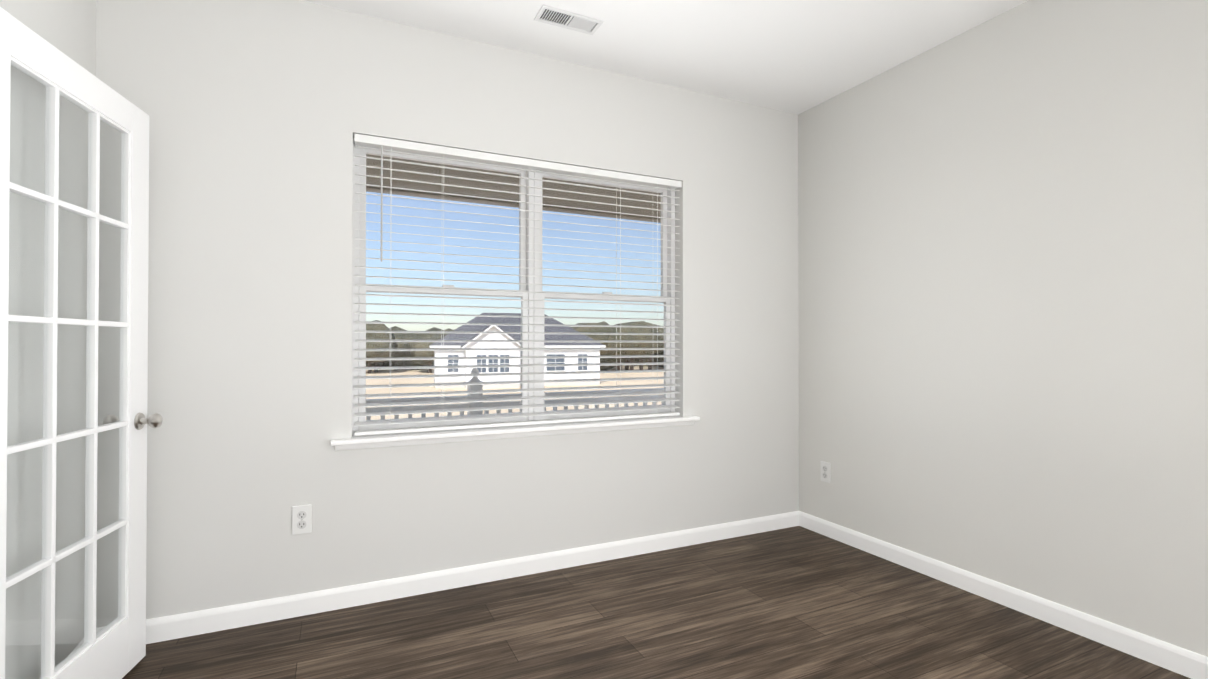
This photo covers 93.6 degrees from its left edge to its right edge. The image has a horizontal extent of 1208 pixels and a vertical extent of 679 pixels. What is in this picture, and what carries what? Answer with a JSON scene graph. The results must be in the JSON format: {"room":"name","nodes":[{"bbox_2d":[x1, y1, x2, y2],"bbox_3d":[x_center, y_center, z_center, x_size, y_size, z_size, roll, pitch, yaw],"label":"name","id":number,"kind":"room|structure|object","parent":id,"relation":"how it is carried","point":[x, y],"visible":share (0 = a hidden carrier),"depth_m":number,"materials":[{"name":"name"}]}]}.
{"room":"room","nodes":[
{"label":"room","id":0,"kind":"room"},
{"bbox_2d":[0,0,95,678],"bbox_3d":[-1.204,-0.169,0.309,0.180,2.785,4.230,0,-1,-25],"label":"wall","id":1,"kind":"structure","parent":0,"point":[67,28],"depth_m":1.85,"materials":[{"name":"white paint"}]},
{"bbox_2d":[68,638,83,655],"bbox_3d":[-1.155,1.177,0.420,0.014,0.095,4.050,0,-1,-25],"label":"baseboard","id":2,"kind":"structure","parent":1,"relation":"attached to","point":[82,643],"depth_m":2.12,"materials":[{"name":"white wood"}]},
{"bbox_2d":[0,7,162,678],"bbox_3d":[-1.693,0.171,1.805,0.183,2.100,0.838,0,-1,-14],"label":"french door","id":3,"kind":"structure","parent":1,"relation":"in","point":[115,648],"depth_m":1.88,"materials":[{"name":"white wood"}]},
{"bbox_2d":[96,0,798,626],"bbox_3d":[-0.394,-0.145,3.135,4.070,2.785,0.180,0,-1,-25],"label":"wall","id":4,"kind":"structure","parent":0,"point":[260,112],"depth_m":2.65,"materials":[{"name":"white paint"}]},
{"bbox_2d":[292,504,311,534],"bbox_3d":[-1.364,0.813,2.560,0.078,0.128,0.012,0,-1,-25],"label":"electrical outlet","id":5,"kind":"object","parent":4,"relation":"attached to","point":[301,519],"visible":1,"depth_m":2.56,"materials":[{"name":"white plastic"}]},
{"bbox_2d":[96,511,798,643],"bbox_3d":[-0.352,1.200,3.036,3.710,0.095,0.014,0,-1,-25],"label":"baseboard","id":6,"kind":"structure","parent":4,"relation":"attached to","point":[170,627],"depth_m":2.79,"materials":[{"name":"white wood"}]},
{"bbox_2d":[352,138,674,435],"bbox_3d":[-0.404,-0.242,3.170,1.838,1.458,0.080,0,-1,-25],"label":"window","id":7,"kind":"structure","parent":4,"relation":"in","point":[524,231],"depth_m":3.12,"materials":[{"name":"white plastic"}]},
{"bbox_2d":[354,134,681,435],"bbox_3d":[-0.363,-0.256,3.084,1.828,1.428,0.076,0,-1,-25],"label":"window blind","id":8,"kind":"object","parent":7,"relation":"attached to","point":[411,147],"visible":0.94,"depth_m":3.01,"materials":[{"name":"white plastic"}]},
{"bbox_2d":[330,415,699,450],"bbox_3d":[-0.358,0.492,3.066,2.020,0.051,0.134,0,-1,-25],"label":"window sill","id":9,"kind":"structure","parent":4,"relation":"attached to","point":[403,439],"depth_m":2.94,"materials":[{"name":"white wood"}]},
{"bbox_2d":[122,526,1190,678],"bbox_3d":[-0.190,1.288,0.878,5.630,0.120,4.410,0,-1,-25],"label":"floor","id":10,"kind":"structure","parent":0,"point":[797,602],"depth_m":2.40,"materials":[{"name":"wood"}]},
{"bbox_2d":[301,0,1027,114],"bbox_3d":[-0.190,-1.616,0.903,5.630,0.120,4.410,0,-1,-25],"label":"ceiling","id":11,"kind":"structure","parent":0,"point":[797,57],"depth_m":2.86,"materials":[{"name":"white paint"}]},
{"bbox_2d":[534,5,603,34],"bbox_3d":[-0.169,-1.537,2.733,0.310,0.008,0.132,0,-1,-25],"label":"ceiling vent","id":12,"kind":"object","parent":11,"relation":"in","point":[546,14],"visible":1,"depth_m":2.73,"materials":[{"name":"white metal"}]},
{"bbox_2d":[798,0,1207,656],"bbox_3d":[2.310,-0.155,1.978,0.180,2.785,4.230,0,-1,-25],"label":"wall","id":13,"kind":"structure","parent":0,"point":[1002,266],"depth_m":2.58,"materials":[{"name":"paint"}]},
{"bbox_2d":[821,461,830,482],"bbox_3d":[1.416,0.847,3.627,0.012,0.128,0.078,0,-1,-25],"label":"electrical outlet","id":14,"kind":"object","parent":13,"relation":"attached to","point":[825,471],"visible":1,"depth_m":3.62,"materials":[{"name":"white plastic"}]},
{"bbox_2d":[799,511,1207,678],"bbox_3d":[2.183,1.191,2.006,0.014,0.095,4.050,0,-1,-25],"label":"baseboard","id":15,"kind":"structure","parent":13,"relation":"attached to","point":[1176,659],"depth_m":2.54,"materials":[{"name":"white wood"}]},
{"label":"outside","id":16,"kind":"structure","parent":0,"visible":0},
{"bbox_2d":[366,365,663,419],"bbox_3d":[-64.482,5.241,135.347,600.000,0.500,700.000,0,-1,-25],"label":"ground","id":17,"kind":"structure","parent":16,"point":[431,380],"depth_m":50.28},
{"bbox_2d":[366,320,663,372],"bbox_3d":[-34.502,2.411,72.606,209.401,11.412,78.391,0,-1,-25],"label":"trees","id":18,"kind":"object","parent":17,"relation":"on","point":[391,336],"depth_m":76.26,"materials":[{"name":"green plant"}]},
{"bbox_2d":[429,313,605,388],"bbox_3d":[-8.680,0.849,55.290,15.900,6.900,11.410,0,-1,-17],"label":"house","id":19,"kind":"structure","parent":17,"relation":"on","point":[480,328],"depth_m":51.66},
{"bbox_3d":[-0.589,2.649,4.419,9.000,2.420,2.350,0,-1,-25],"label":"floor","id":20,"kind":"structure","parent":17,"relation":"on","visible":0},
{"bbox_2d":[366,368,663,419],"bbox_3d":[-1.050,0.858,5.405,9.036,1.180,0.156,0,-1,-25],"label":"rail","id":21,"kind":"object","parent":20,"relation":"on","point":[476,396],"depth_m":5.34,"materials":[{"name":"white"}]},
{"bbox_3d":[-1.050,-0.527,5.417,9.020,1.590,0.140,0,-1,-25],"label":"porch column","id":22,"kind":"structure","parent":0,"visible":0},
{"bbox_2d":[366,154,660,222],"bbox_3d":[-0.664,-1.464,4.612,9.200,0.270,2.700,0,-1,-25],"label":"porch roof","id":23,"kind":"structure","parent":22,"relation":"on","point":[470,183],"depth_m":5.15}
]}

